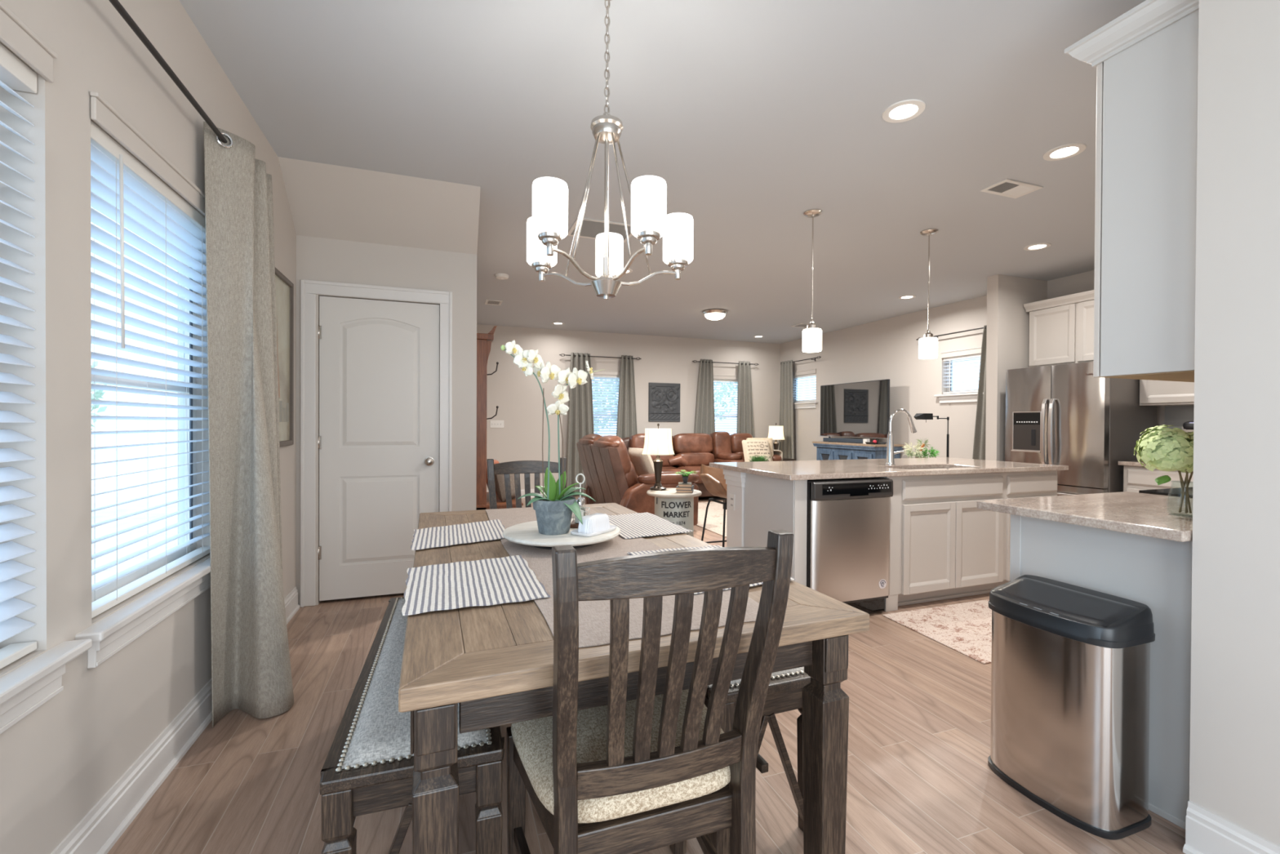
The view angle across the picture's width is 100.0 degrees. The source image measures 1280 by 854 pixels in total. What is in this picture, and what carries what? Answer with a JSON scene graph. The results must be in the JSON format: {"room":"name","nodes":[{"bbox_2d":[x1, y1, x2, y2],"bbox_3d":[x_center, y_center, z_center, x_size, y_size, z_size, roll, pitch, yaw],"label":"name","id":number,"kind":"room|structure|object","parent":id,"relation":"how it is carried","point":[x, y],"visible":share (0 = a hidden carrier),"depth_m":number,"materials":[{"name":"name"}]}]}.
{"room":"dining area","nodes":[
{"label":"dining area","id":0,"kind":"room"},
{"bbox_2d":[0,0,296,853],"bbox_3d":[-2.121,-0.191,2.953,0.150,2.740,10.500,0,0,-20],"label":"wall","id":1,"kind":"structure","parent":0,"point":[58,761],"depth_m":1.41,"materials":[{"name":"beige paint"}]},
{"bbox_2d":[0,0,57,669],"bbox_3d":[-1.314,-0.184,0.875,0.086,1.451,0.922,0,0,-20],"label":"window blind","id":2,"kind":"object","parent":1,"relation":"attached to","point":[15,74],"visible":1,"depth_m":1.25,"materials":[{"name":"white plastic"}]},
{"bbox_2d":[0,638,92,733],"bbox_3d":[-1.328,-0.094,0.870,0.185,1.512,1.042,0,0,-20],"label":"window sill","id":3,"kind":"structure","parent":1,"relation":"in","point":[24,689],"depth_m":1.23,"materials":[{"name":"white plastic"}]},
{"bbox_2d":[75,261,210,668],"bbox_3d":[-1.695,-0.102,1.885,0.185,1.512,1.040,0,0,-20],"label":"window","id":4,"kind":"structure","parent":1,"relation":"in","point":[109,635],"depth_m":1.87,"materials":[{"name":"white plastic"}]},
{"bbox_2d":[89,91,209,617],"bbox_3d":[-1.681,-0.193,1.889,0.086,1.451,0.920,0,0,-20],"label":"window blind","id":5,"kind":"object","parent":4,"relation":"attached to","point":[123,189],"visible":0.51,"depth_m":1.78,"materials":[{"name":"white plastic"}]},
{"bbox_2d":[108,0,226,142],"bbox_3d":[-1.408,-1.126,1.326,0.099,0.060,2.570,0,0,-20],"label":"curtain rod","id":6,"kind":"object","parent":1,"relation":"attached to","point":[117,6],"visible":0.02,"depth_m":1.68,"materials":[{"name":"brown metal"}]},
{"bbox_2d":[203,121,293,728],"bbox_3d":[-1.642,-0.004,2.375,0.275,2.367,0.537,0,0,-17],"label":"curtain","id":7,"kind":"object","parent":6,"relation":"hanging from","point":[251,671],"visible":1,"depth_m":2.21,"materials":[{"name":"fabric"}]},
{"bbox_2d":[50,586,300,853],"bbox_3d":[-1.241,1.129,0.773,0.028,0.140,5.780,0,0,-20],"label":"baseboard","id":8,"kind":"structure","parent":1,"relation":"attached to","point":[99,830],"depth_m":1.70,"materials":[{"name":"white paint"}]},
{"bbox_2d":[275,267,293,446],"bbox_3d":[-2.038,-0.387,2.982,0.024,1.007,0.770,0,0,-20],"label":"framed picture","id":9,"kind":"object","parent":1,"relation":"attached to","point":[284,287],"visible":0.47,"depth_m":3.23,"materials":[{"name":"brown"}]},
{"bbox_2d":[278,156,480,254],"bbox_3d":[-1.634,-1.402,3.488,1.125,0.320,0.405,0,0,-20],"label":"wall","id":10,"kind":"structure","parent":0,"point":[326,201],"depth_m":3.47,"materials":[{"name":"beige paint"}]},
{"bbox_2d":[296,235,476,604],"bbox_3d":[-1.728,-0.195,3.739,1.125,2.740,0.110,0,0,-20],"label":"wall","id":11,"kind":"structure","parent":0,"point":[317,259],"depth_m":3.73,"materials":[{"name":"beige paint"}]},
{"bbox_2d":[299,279,453,607],"bbox_3d":[-1.772,0.111,3.655,0.937,2.138,0.022,0,0,-20],"label":"trim","id":12,"kind":"structure","parent":11,"relation":"attached to","point":[308,288],"depth_m":3.52,"materials":[{"name":"white paint"}]},
{"bbox_2d":[318,296,439,600],"bbox_3d":[-1.771,0.145,3.662,0.753,2.018,0.101,0,0,-20],"label":"door","id":13,"kind":"structure","parent":11,"relation":"in","point":[379,436],"depth_m":3.67,"materials":[{"name":"white paint"}]},
{"bbox_2d":[439,321,779,490],"bbox_3d":[-0.612,-0.227,9.162,7.215,2.740,0.150,0,0,-20],"label":"wall","id":14,"kind":"structure","parent":0,"point":[518,397],"depth_m":9.03,"materials":[{"name":"beige paint"}]},
{"bbox_2d":[559,353,641,359],"bbox_3d":[-0.656,-1.163,9.005,1.418,0.064,0.119,0,0,-20],"label":"curtain rod","id":15,"kind":"object","parent":14,"relation":"attached to","point":[561,354],"visible":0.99,"depth_m":8.96,"materials":[{"name":"brown metal"}]},
{"bbox_2d":[566,352,594,495],"bbox_3d":[-0.974,-0.047,8.862,0.524,2.340,0.093,0,0,-20],"label":"curtain","id":16,"kind":"object","parent":15,"relation":"hanging from","point":[580,412],"visible":0.68,"depth_m":8.84,"materials":[{"name":"grey fabric"}]},
{"bbox_2d":[616,355,637,438],"bbox_3d":[-0.221,-0.045,9.131,0.483,2.340,0.095,0,0,-20],"label":"curtain","id":17,"kind":"object","parent":15,"relation":"hanging from","point":[626,426],"visible":0.57,"depth_m":9.13,"materials":[{"name":"grey fabric"}]},
{"bbox_2d":[591,369,619,436],"bbox_3d":[-0.643,-0.233,9.095,0.840,1.441,0.086,0,0,-20],"label":"window blind","id":18,"kind":"object","parent":14,"relation":"attached to","point":[609,375],"visible":0.3,"depth_m":9.12,"materials":[{"name":"white plastic"}]},
{"bbox_2d":[648,382,679,421],"bbox_3d":[0.433,-0.434,9.442,0.596,0.676,0.030,0,0,-20],"label":"relief plaque","id":19,"kind":"object","parent":14,"relation":"attached to","point":[664,398],"visible":1,"depth_m":9.43,"materials":[{"name":"grey plastic"}]},
{"bbox_2d":[692,360,759,365],"bbox_3d":[1.558,-1.158,9.807,1.368,0.064,0.119,0,0,-20],"label":"curtain rod","id":20,"kind":"object","parent":14,"relation":"attached to","point":[694,360],"visible":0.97,"depth_m":9.76,"materials":[{"name":"brown metal"}]},
{"bbox_2d":[694,359,715,434],"bbox_3d":[1.151,-0.042,9.632,0.524,2.340,0.094,0,0,-20],"label":"curtain","id":21,"kind":"object","parent":20,"relation":"hanging from","point":[704,423],"visible":0.48,"depth_m":9.63,"materials":[{"name":"grey fabric"}]},
{"bbox_2d":[736,360,754,437],"bbox_3d":[1.970,-0.040,9.925,0.463,2.340,0.096,0,0,-20],"label":"curtain","id":22,"kind":"object","parent":20,"relation":"hanging from","point":[744,424],"visible":0.62,"depth_m":9.91,"materials":[{"name":"grey fabric"}]},
{"bbox_2d":[714,381,737,417],"bbox_3d":[1.552,-0.145,9.906,0.960,1.488,0.185,0,0,-20],"label":"window","id":23,"kind":"structure","parent":14,"relation":"in","point":[722,381],"depth_m":9.98,"materials":[{"name":"white plastic"}]},
{"bbox_2d":[713,374,737,433],"bbox_3d":[1.557,-0.228,9.892,0.840,1.441,0.086,0,0,-20],"label":"window blind","id":24,"kind":"object","parent":23,"relation":"attached to","point":[726,379],"visible":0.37,"depth_m":9.90,"materials":[{"name":"white plastic"}]},
{"bbox_2d":[106,495,1185,853],"bbox_3d":[1.168,1.226,4.236,7.215,0.080,10.650,0,0,-20],"label":"floor","id":25,"kind":"structure","parent":0,"point":[921,780],"depth_m":1.82,"materials":[{"name":"brown wood"}]},
{"bbox_2d":[319,596,504,853],"bbox_3d":[-0.677,0.947,1.731,0.376,0.496,1.220,0,0,-19],"label":"bench","id":26,"kind":"object","parent":25,"relation":"on","point":[368,766],"visible":0.54,"depth_m":1.20,"materials":[{"name":"brown wood"}]},
{"bbox_2d":[475,325,523,510],"bbox_3d":[-1.530,0.096,5.621,0.482,2.134,1.010,0,0,-20],"label":"hall tree","id":27,"kind":"object","parent":25,"relation":"on","point":[484,340],"visible":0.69,"depth_m":5.11,"materials":[{"name":"brown wood"}]},
{"bbox_2d":[494,473,515,501],"bbox_3d":[-1.359,0.570,5.469,0.187,0.330,0.360,0,0,10],"label":"cushion","id":28,"kind":"object","parent":27,"relation":"on","point":[499,478],"visible":0.46,"depth_m":5.30,"materials":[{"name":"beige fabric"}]},
{"bbox_2d":[486,457,567,509],"bbox_3d":[-0.568,0.687,2.899,0.496,1.006,0.567,0,0,-21],"label":"dining chair","id":29,"kind":"object","parent":25,"relation":"on","point":[526,467],"visible":0.23,"depth_m":3.10,"materials":[{"name":"brown wood"}]},
{"bbox_2d":[398,502,869,853],"bbox_3d":[-0.275,0.815,1.974,1.024,0.760,1.890,0,0,-21],"label":"dining table","id":30,"kind":"object","parent":25,"relation":"on","point":[495,661],"visible":0.62,"depth_m":1.14,"materials":[{"name":"brown wood"}]},
{"bbox_2d":[410,519,505,550],"bbox_3d":[-0.719,0.424,2.156,0.359,0.005,0.505,0,0,-20],"label":"placemat","id":31,"kind":"object","parent":30,"relation":"on","point":[491,530],"visible":0.98,"depth_m":2.12,"materials":[{"name":"fabric"}]},
{"bbox_2d":[401,555,551,615],"bbox_3d":[-0.471,0.430,1.513,0.360,0.005,0.473,0,0,-20],"label":"placemat","id":32,"kind":"object","parent":30,"relation":"on","point":[489,581],"visible":1,"depth_m":1.46,"materials":[{"name":"fabric"}]},
{"bbox_2d":[484,504,759,647],"bbox_3d":[-0.233,0.433,2.002,0.545,0.003,1.828,0,0,-20],"label":"table runner","id":33,"kind":"object","parent":30,"relation":"on","point":[593,615],"visible":0.23,"depth_m":1.36,"materials":[{"name":"beige fabric"}]},
{"bbox_2d":[502,519,620,549],"bbox_3d":[-0.290,0.405,2.010,0.434,0.050,0.434,0,0,-20],"label":"lazy susan","id":34,"kind":"object","parent":33,"relation":"on","point":[527,533],"visible":0.63,"depth_m":1.87,"materials":[{"name":"white wood"}]},
{"bbox_2d":[500,340,601,534],"bbox_3d":[-0.300,0.037,1.933,0.378,0.687,0.174,0,0,-20],"label":"potted orchid","id":35,"kind":"object","parent":34,"relation":"on","point":[553,508],"visible":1,"depth_m":1.93,"materials":[{"name":"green plant"}]},
{"bbox_2d":[570,512,617,536],"bbox_3d":[-0.166,0.349,1.948,0.098,0.063,0.187,1,0,32],"label":"butter dish","id":36,"kind":"object","parent":34,"relation":"on","point":[594,524],"visible":0.96,"depth_m":1.91,"materials":[{"name":"white ceramic"}]},
{"bbox_2d":[626,545,795,594],"bbox_3d":[0.202,0.432,1.675,0.354,0.005,0.479,0,0,-20],"label":"placemat","id":37,"kind":"object","parent":33,"relation":"on","point":[709,546],"visible":0.04,"depth_m":1.85,"materials":[{"name":"fabric"}]},
{"bbox_2d":[608,511,692,538],"bbox_3d":[-0.005,0.426,2.368,0.310,0.005,0.536,0,0,-20],"label":"placemat","id":38,"kind":"object","parent":30,"relation":"on","point":[635,525],"visible":0.91,"depth_m":2.32,"materials":[{"name":"fabric"}]},
{"bbox_2d":[576,433,699,525],"bbox_3d":[-0.108,0.628,6.699,1.060,1.069,1.809,0,0,-20],"label":"recliner chair","id":39,"kind":"object","parent":25,"relation":"on","point":[611,476],"visible":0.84,"depth_m":5.96,"materials":[{"name":"brown leather"}]},
{"bbox_2d":[597,435,631,475],"bbox_3d":[-0.305,0.365,6.231,0.308,0.538,0.718,0,0,-20],"label":"cushion","id":40,"kind":"object","parent":39,"relation":"on","point":[613,458],"depth_m":5.92,"materials":[{"name":"brown leather"}]},
{"bbox_2d":[625,461,638,488],"bbox_3d":[-0.226,0.545,6.262,0.291,0.404,0.697,0,0,-20],"label":"lumbar cushion","id":41,"kind":"object","parent":39,"relation":"on","point":[631,477],"depth_m":5.94,"materials":[{"name":"brown leather"}]},
{"bbox_2d":[628,447,654,475],"bbox_3d":[0.031,0.433,6.375,0.230,0.365,0.420,0,0,-28],"label":"throw pillow","id":42,"kind":"object","parent":39,"relation":"on","point":[642,464],"visible":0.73,"depth_m":6.25,"materials":[{"name":"beige fabric"}]},
{"bbox_2d":[506,529,793,853],"bbox_3d":[-0.014,0.702,1.197,0.496,1.006,0.567,0,0,-20],"label":"dining chair","id":43,"kind":"object","parent":25,"relation":"on","point":[650,771],"visible":0.95,"depth_m":1.01,"materials":[{"name":"brown wood"}]},
{"bbox_2d":[511,688,730,822],"bbox_3d":[-0.036,0.727,1.259,0.492,0.084,0.436,0,0,-20],"label":"seat cushion","id":44,"kind":"object","parent":43,"relation":"on","point":[532,739],"depth_m":1.11,"materials":[{"name":"fabric"}]},
{"bbox_2d":[646,488,702,536],"bbox_3d":[0.314,0.884,4.960,0.508,0.585,0.508,0,0,-20],"label":"drum side table","id":45,"kind":"object","parent":25,"relation":"on","point":[677,508],"visible":0.56,"depth_m":4.80,"materials":[{"name":"grey paint"}]},
{"bbox_2d":[641,423,674,490],"bbox_3d":[0.172,0.279,5.063,0.299,0.624,0.299,0,0,25],"label":"table lamp","id":46,"kind":"object","parent":45,"relation":"on","point":[658,442],"visible":1,"depth_m":4.97,"materials":[{"name":"white fabric"}]},
{"bbox_2d":[621,431,782,497],"bbox_3d":[0.947,0.615,8.750,2.700,1.077,1.060,0,0,-20],"label":"leather sofa","id":47,"kind":"object","parent":25,"relation":"on","point":[691,451],"visible":0.34,"depth_m":8.78,"materials":[{"name":"brown leather"}]},
{"bbox_2d":[629,433,673,448],"bbox_3d":[0.181,0.290,8.725,0.725,0.377,0.326,0,0,-20],"label":"cushion","id":48,"kind":"object","parent":47,"relation":"on","point":[636,441],"depth_m":8.53,"materials":[{"name":"brown leather"}]},
{"bbox_2d":[650,454,674,466],"bbox_3d":[0.210,0.541,8.642,0.720,0.252,0.270,0,0,-20],"label":"lumbar cushion","id":49,"kind":"object","parent":47,"relation":"on","point":[664,458],"depth_m":8.58,"materials":[{"name":"brown leather"}]},
{"bbox_2d":[672,433,712,454],"bbox_3d":[0.867,0.292,8.973,0.705,0.377,0.326,0,0,-20],"label":"cushion","id":50,"kind":"object","parent":47,"relation":"on","point":[682,443],"depth_m":8.82,"materials":[{"name":"brown leather"}]},
{"bbox_2d":[677,465,709,483],"bbox_3d":[1.001,0.755,8.601,0.710,0.240,0.740,0,0,-20],"label":"seat cushion","id":51,"kind":"object","parent":47,"relation":"on","point":[696,468],"depth_m":8.33,"materials":[{"name":"brown leather"}]},
{"bbox_2d":[674,452,714,466],"bbox_3d":[0.896,0.542,8.890,0.700,0.252,0.270,0,0,-20],"label":"lumbar cushion","id":52,"kind":"object","parent":47,"relation":"on","point":[694,459],"depth_m":8.78,"materials":[{"name":"brown leather"}]},
{"bbox_2d":[709,431,731,458],"bbox_3d":[1.365,0.333,9.154,0.330,0.513,0.327,0,0,-20],"label":"cushion","id":53,"kind":"object","parent":47,"relation":"on","point":[722,441],"depth_m":9.03,"materials":[{"name":"brown leather"}]},
{"bbox_2d":[729,433,752,453],"bbox_3d":[1.732,0.294,9.287,0.425,0.377,0.326,0,0,-20],"label":"cushion","id":54,"kind":"object","parent":47,"relation":"on","point":[736,446],"depth_m":9.12,"materials":[{"name":"brown leather"}]},
{"bbox_2d":[742,440,771,462],"bbox_3d":[1.879,0.424,8.616,0.460,0.426,0.259,0,0,-12],"label":"throw pillow","id":55,"kind":"object","parent":47,"relation":"on","point":[750,447],"visible":0.81,"depth_m":8.56,"materials":[{"name":"beige fabric"}]},
{"bbox_2d":[747,441,770,461],"bbox_3d":[1.896,0.397,8.558,0.361,0.320,0.140,0,0,-12],"label":"print","id":56,"kind":"object","parent":55,"relation":"attached to","point":[760,448],"depth_m":8.56,"materials":[{"name":"beige fabric"}]},
{"bbox_2d":[696,501,726,537],"bbox_3d":[1.645,1.162,7.199,2.400,0.010,2.300,0,0,-20],"label":"area rug","id":57,"kind":"object","parent":25,"relation":"on","point":[714,520],"visible":0.2,"depth_m":6.88,"materials":[{"name":"beige fabric"}]},
{"bbox_2d":[699,464,727,546],"bbox_3d":[0.787,0.746,4.446,0.528,0.869,0.449,0,0,-20],"label":"counter stool","id":58,"kind":"object","parent":25,"relation":"on","point":[713,478],"visible":0.43,"depth_m":4.46,"materials":[{"name":"beige leather"}]},
{"bbox_2d":[704,666,810,853],"bbox_3d":[0.159,0.948,2.087,0.376,0.496,1.220,0,0,-21],"label":"bench","id":59,"kind":"object","parent":25,"relation":"on","point":[784,691],"visible":0.05,"depth_m":1.55,"materials":[{"name":"brown wood"}]},
{"bbox_2d":[806,476,893,613],"bbox_3d":[1.224,0.754,3.572,0.602,0.855,0.578,0,0,-20],"label":"dishwasher","id":60,"kind":"object","parent":25,"relation":"on","point":[848,520],"visible":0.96,"depth_m":3.30,"materials":[{"name":"grey metal"}]},
{"bbox_2d":[812,441,904,460],"bbox_3d":[3.201,0.662,8.003,0.510,0.855,1.340,0,0,-20],"label":"tv console","id":61,"kind":"object","parent":25,"relation":"on","point":[824,450],"visible":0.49,"depth_m":7.76,"materials":[{"name":"blue wood"}]},
{"bbox_2d":[820,378,889,442],"bbox_3d":[3.183,-0.215,8.058,0.150,0.898,1.420,0,0,-20],"label":"television","id":62,"kind":"object","parent":61,"relation":"on","point":[855,409],"visible":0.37,"depth_m":7.95,"materials":[{"name":"black plastic"}]},
{"bbox_2d":[723,469,1057,611],"bbox_3d":[1.868,0.753,3.987,2.374,0.880,0.830,0,0,-20],"label":"base cabinet","id":63,"kind":"object","parent":25,"relation":"on","point":[943,546],"visible":0.62,"depth_m":3.63,"materials":[{"name":"grey paint"}]},
{"bbox_2d":[709,457,1068,479],"bbox_3d":[1.859,0.297,4.060,2.450,0.032,1.035,0,0,-20],"label":"countertop","id":64,"kind":"structure","parent":63,"relation":"on","point":[860,468],"depth_m":3.81,"materials":[{"name":"beige stone"}]},
{"bbox_2d":[884,408,916,465],"bbox_3d":[1.959,0.072,4.036,0.260,0.418,0.072,0,0,-20],"label":"kitchen faucet","id":65,"kind":"object","parent":64,"relation":"on","point":[890,449],"visible":1,"depth_m":4.00,"materials":[{"name":"silver metal"}]},
{"bbox_2d":[882,599,991,664],"bbox_3d":[2.458,1.195,3.338,1.780,0.006,0.745,0,0,-20],"label":"runner rug","id":66,"kind":"object","parent":25,"relation":"on","point":[965,628],"visible":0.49,"depth_m":3.22,"materials":[{"name":"beige fabric"}]},
{"bbox_2d":[987,574,1155,839],"bbox_3d":[1.388,0.874,1.770,0.270,0.661,0.402,0,0,-20],"label":"trash can","id":67,"kind":"object","parent":25,"relation":"on","point":[1070,664],"visible":1,"depth_m":1.64,"materials":[{"name":"silver metal"}]},
{"bbox_2d":[1004,361,1157,495],"bbox_3d":[4.062,0.307,5.030,0.815,1.735,0.850,0,0,-20],"label":"refrigerator","id":68,"kind":"object","parent":25,"relation":"on","point":[1059,415],"visible":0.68,"depth_m":4.72,"materials":[{"name":"silver metal"}]},
{"bbox_2d":[1009,514,1192,829],"bbox_3d":[1.930,0.767,1.985,0.816,0.878,0.601,0,0,-20],"label":"base cabinet","id":69,"kind":"object","parent":25,"relation":"on","point":[1156,573],"visible":0.19,"depth_m":1.68,"materials":[{"name":"grey paint"}]},
{"bbox_2d":[977,491,1192,542],"bbox_3d":[1.871,0.309,1.977,0.935,0.032,0.630,0,0,-20],"label":"countertop","id":70,"kind":"structure","parent":69,"relation":"on","point":[1152,515],"depth_m":1.90,"materials":[{"name":"beige stone"}]},
{"bbox_2d":[1133,424,1193,513],"bbox_3d":[1.807,0.143,1.794,0.248,0.302,0.235,1,0,33],"label":"flower vase","id":71,"kind":"object","parent":70,"relation":"on","point":[1161,448],"visible":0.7,"depth_m":1.76,"materials":[{"name":"clear glass"}]},
{"bbox_2d":[1123,465,1193,493],"bbox_3d":[4.576,0.765,4.019,0.640,0.878,1.300,0,0,-20],"label":"base cabinet","id":72,"kind":"object","parent":25,"relation":"on","point":[1135,478],"visible":0.18,"depth_m":4.37,"materials":[{"name":"grey paint"}]},
{"bbox_2d":[1138,487,1192,497],"bbox_3d":[2.670,0.746,2.287,0.760,0.922,0.651,0,0,-20],"label":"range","id":73,"kind":"object","parent":25,"relation":"on","point":[1168,491],"visible":0.09,"depth_m":2.35,"materials":[{"name":"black metal"}]},
{"bbox_3d":[3.301,0.792,6.360,0.400,0.780,0.400,0,0,-20],"label":"plant stand","id":74,"kind":"object","parent":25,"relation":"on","visible":0},
{"bbox_2d":[902,437,939,457],"bbox_3d":[3.310,0.271,6.330,0.422,0.317,0.259,0,0,-1],"label":"arrangement","id":75,"kind":"object","parent":74,"relation":"on","point":[917,454],"visible":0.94,"depth_m":6.30,"materials":[{"name":"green plant"}]},
{"bbox_2d":[178,0,1146,343],"bbox_3d":[1.182,-1.604,4.216,7.215,0.100,10.650,0,0,-20],"label":"ceiling","id":76,"kind":"structure","parent":0,"point":[753,116],"depth_m":2.75,"materials":[{"name":"white paint"}]},
{"bbox_2d":[567,217,632,242],"bbox_3d":[-0.294,-1.557,4.261,0.500,0.009,0.403,0,0,-20],"label":"ceiling vent","id":77,"kind":"object","parent":76,"relation":"in","point":[590,228],"visible":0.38,"depth_m":4.21,"materials":[{"name":"white plastic"}]},
{"bbox_2d":[526,0,693,299],"bbox_3d":[-0.099,-1.000,1.918,0.607,1.088,0.627,0,0,-20],"label":"chandelier","id":78,"kind":"object","parent":76,"relation":"hanging from","point":[548,225],"visible":1,"depth_m":1.88,"materials":[{"name":"white glass"}]},
{"bbox_2d":[802,208,822,352],"bbox_3d":[1.248,-1.050,3.889,0.136,1.003,0.136,0,0,-20],"label":"pendant light","id":79,"kind":"object","parent":76,"relation":"hanging from","point":[811,335],"visible":1,"depth_m":3.85,"materials":[{"name":"white glass"}]},
{"bbox_2d":[881,98,925,123],"bbox_3d":[1.286,-1.540,2.622,0.192,0.008,0.192,0,0,-20],"label":"recessed light","id":80,"kind":"object","parent":76,"relation":"in","point":[905,110],"visible":1,"depth_m":2.61,"materials":[{"name":"white plastic"}]},
{"bbox_2d":[918,228,938,359],"bbox_3d":[2.289,-1.047,4.260,0.136,1.003,0.136,0,0,-20],"label":"pendant light","id":81,"kind":"object","parent":76,"relation":"hanging from","point":[928,344],"visible":1,"depth_m":4.23,"materials":[{"name":"white glass"}]},
{"bbox_2d":[979,178,1043,198],"bbox_3d":[2.400,-1.538,3.471,0.330,0.009,0.183,0,0,-20],"label":"ceiling vent","id":82,"kind":"object","parent":76,"relation":"in","point":[1009,188],"visible":1,"depth_m":3.46,"materials":[{"name":"white plastic"}]},
{"bbox_2d":[1043,142,1086,160],"bbox_3d":[2.373,-1.537,3.004,0.192,0.008,0.192,0,0,-20],"label":"recessed light","id":83,"kind":"object","parent":76,"relation":"in","point":[1068,150],"visible":1,"depth_m":3.00,"materials":[{"name":"white plastic"}]},
{"bbox_2d":[779,270,1164,460],"bbox_3d":[4.522,-0.175,5.357,0.150,2.740,10.500,0,0,-20],"label":"wall","id":84,"kind":"structure","parent":0,"point":[886,348],"depth_m":7.38,"materials":[{"name":"beige paint"}]},
{"bbox_2d":[780,355,821,364],"bbox_3d":[2.869,-1.170,9.563,0.119,0.064,1.157,0,0,-20],"label":"curtain rod","id":85,"kind":"object","parent":84,"relation":"attached to","point":[817,356],"visible":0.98,"depth_m":9.31,"materials":[{"name":"brown metal"}]},
{"bbox_2d":[778,360,794,458],"bbox_3d":[2.713,-0.041,9.883,0.106,2.350,0.504,0,0,-20],"label":"curtain","id":86,"kind":"object","parent":85,"relation":"hanging from","point":[786,446],"visible":0.7,"depth_m":9.88,"materials":[{"name":"grey fabric"}]},
{"bbox_2d":[793,375,818,408],"bbox_3d":[2.940,-0.637,9.620,0.185,0.618,0.880,0,0,-20],"label":"window","id":87,"kind":"structure","parent":84,"relation":"in","point":[807,404],"depth_m":9.61,"materials":[{"name":"white plastic"}]},
{"bbox_2d":[792,368,816,402],"bbox_3d":[2.927,-0.727,9.614,0.086,0.556,0.760,0,0,-20],"label":"window blind","id":88,"kind":"object","parent":87,"relation":"attached to","point":[812,372],"visible":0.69,"depth_m":9.57,"materials":[{"name":"white plastic"}]},
{"bbox_2d":[915,326,986,340],"bbox_3d":[3.996,-1.153,6.451,0.119,0.064,1.577,0,0,-20],"label":"curtain rod","id":89,"kind":"object","parent":84,"relation":"attached to","point":[917,339],"visible":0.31,"depth_m":6.60,"materials":[{"name":"brown metal"}]},
{"bbox_2d":[972,325,986,459],"bbox_3d":[4.059,-0.008,6.138,0.109,2.350,0.624,0,0,-20],"label":"curtain","id":90,"kind":"object","parent":89,"relation":"hanging from","point":[979,446],"visible":0.11,"depth_m":6.31,"materials":[{"name":"grey fabric"}]},
{"bbox_2d":[933,357,983,403],"bbox_3d":[4.070,-0.597,6.498,0.185,0.593,1.040,0,0,-20],"label":"window","id":91,"kind":"structure","parent":84,"relation":"in","point":[967,397],"depth_m":6.73,"materials":[{"name":"white plastic"}]},
{"bbox_2d":[940,346,981,405],"bbox_3d":[4.057,-0.611,6.493,0.086,0.682,0.920,0,0,-20],"label":"window blind","id":92,"kind":"object","parent":91,"relation":"attached to","point":[973,353],"visible":0.62,"depth_m":6.66,"materials":[{"name":"white plastic"}]},
{"bbox_2d":[1023,289,1093,367],"bbox_3d":[4.299,-0.935,5.185,0.386,0.660,0.920,0,0,-20],"label":"upper cabinet","id":93,"kind":"object","parent":84,"relation":"attached to","point":[1061,328],"visible":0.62,"depth_m":5.24,"materials":[{"name":"white paint"}]},
{"bbox_2d":[1139,379,1194,405],"bbox_3d":[4.792,-0.716,3.821,0.386,1.075,1.935,0,0,-20],"label":"upper cabinet","id":94,"kind":"object","parent":84,"relation":"attached to","point":[1152,393],"visible":0.15,"depth_m":4.50,"materials":[{"name":"grey paint"}]},
{"bbox_2d":[1164,405,1194,429],"bbox_3d":[4.992,0.060,3.825,0.008,0.475,1.995,0,0,-20],"label":"backsplash","id":95,"kind":"structure","parent":84,"relation":"attached to","point":[1175,415],"depth_m":4.67,"materials":[{"name":"grey glass"}]},
{"bbox_2d":[985,274,1047,461],"bbox_3d":[3.952,-0.180,5.640,0.730,2.740,0.120,0,0,-20],"label":"wall","id":96,"kind":"structure","parent":0,"point":[1007,340],"depth_m":5.51,"materials":[{"name":"beige paint"}]},
{"bbox_2d":[1189,0,1270,835],"bbox_3d":[3.479,-0.158,2.141,4.000,2.740,0.140,0,0,-20],"label":"wall","id":97,"kind":"structure","parent":0,"point":[1233,83],"depth_m":1.46,"materials":[{"name":"beige paint"}]},
{"bbox_2d":[1064,0,1199,382],"bbox_3d":[1.927,-0.741,1.847,0.822,1.150,0.365,0,0,-20],"label":"upper cabinet","id":98,"kind":"object","parent":97,"relation":"attached to","point":[1145,60],"visible":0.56,"depth_m":1.71,"materials":[{"name":"grey paint"}]},
{"bbox_2d":[1258,0,1279,846],"bbox_3d":[2.116,-0.151,0.238,0.140,2.740,2.510,0,0,-20],"label":"wall","id":99,"kind":"structure","parent":0,"point":[1269,765],"depth_m":1.38,"materials":[{"name":"beige paint"}]},
{"bbox_2d":[1182,800,1279,853],"bbox_3d":[2.006,1.148,0.284,0.028,0.140,2.650,0,0,-20],"label":"baseboard","id":100,"kind":"structure","parent":99,"relation":"attached to","point":[1206,832],"depth_m":1.47,"materials":[{"name":"white paint"}]},
{"label":"outside","id":101,"kind":"structure","parent":0,"visible":0},
{"bbox_2d":[91,446,177,584],"bbox_3d":[-1.060,1.523,10.265,55.000,0.060,60.000,0,0,-20],"label":"ground","id":102,"kind":"structure","parent":101,"point":[101,470],"depth_m":10.54,"materials":[{"name":"white"}]},
{"bbox_2d":[591,377,618,432],"bbox_3d":[-1.548,-0.318,14.856,2.614,3.567,2.604,0,0,-20],"label":"tree","id":103,"kind":"object","parent":102,"relation":"on","point":[602,377],"visible":0.07,"depth_m":14.45,"materials":[{"name":"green plant"}]},
{"bbox_2d":[713,381,737,420],"bbox_3d":[1.851,-0.802,17.188,3.394,4.532,3.408,0,0,-20],"label":"tree","id":104,"kind":"object","parent":102,"relation":"on","point":[717,381],"visible":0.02,"depth_m":16.72,"materials":[{"name":"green plant"}]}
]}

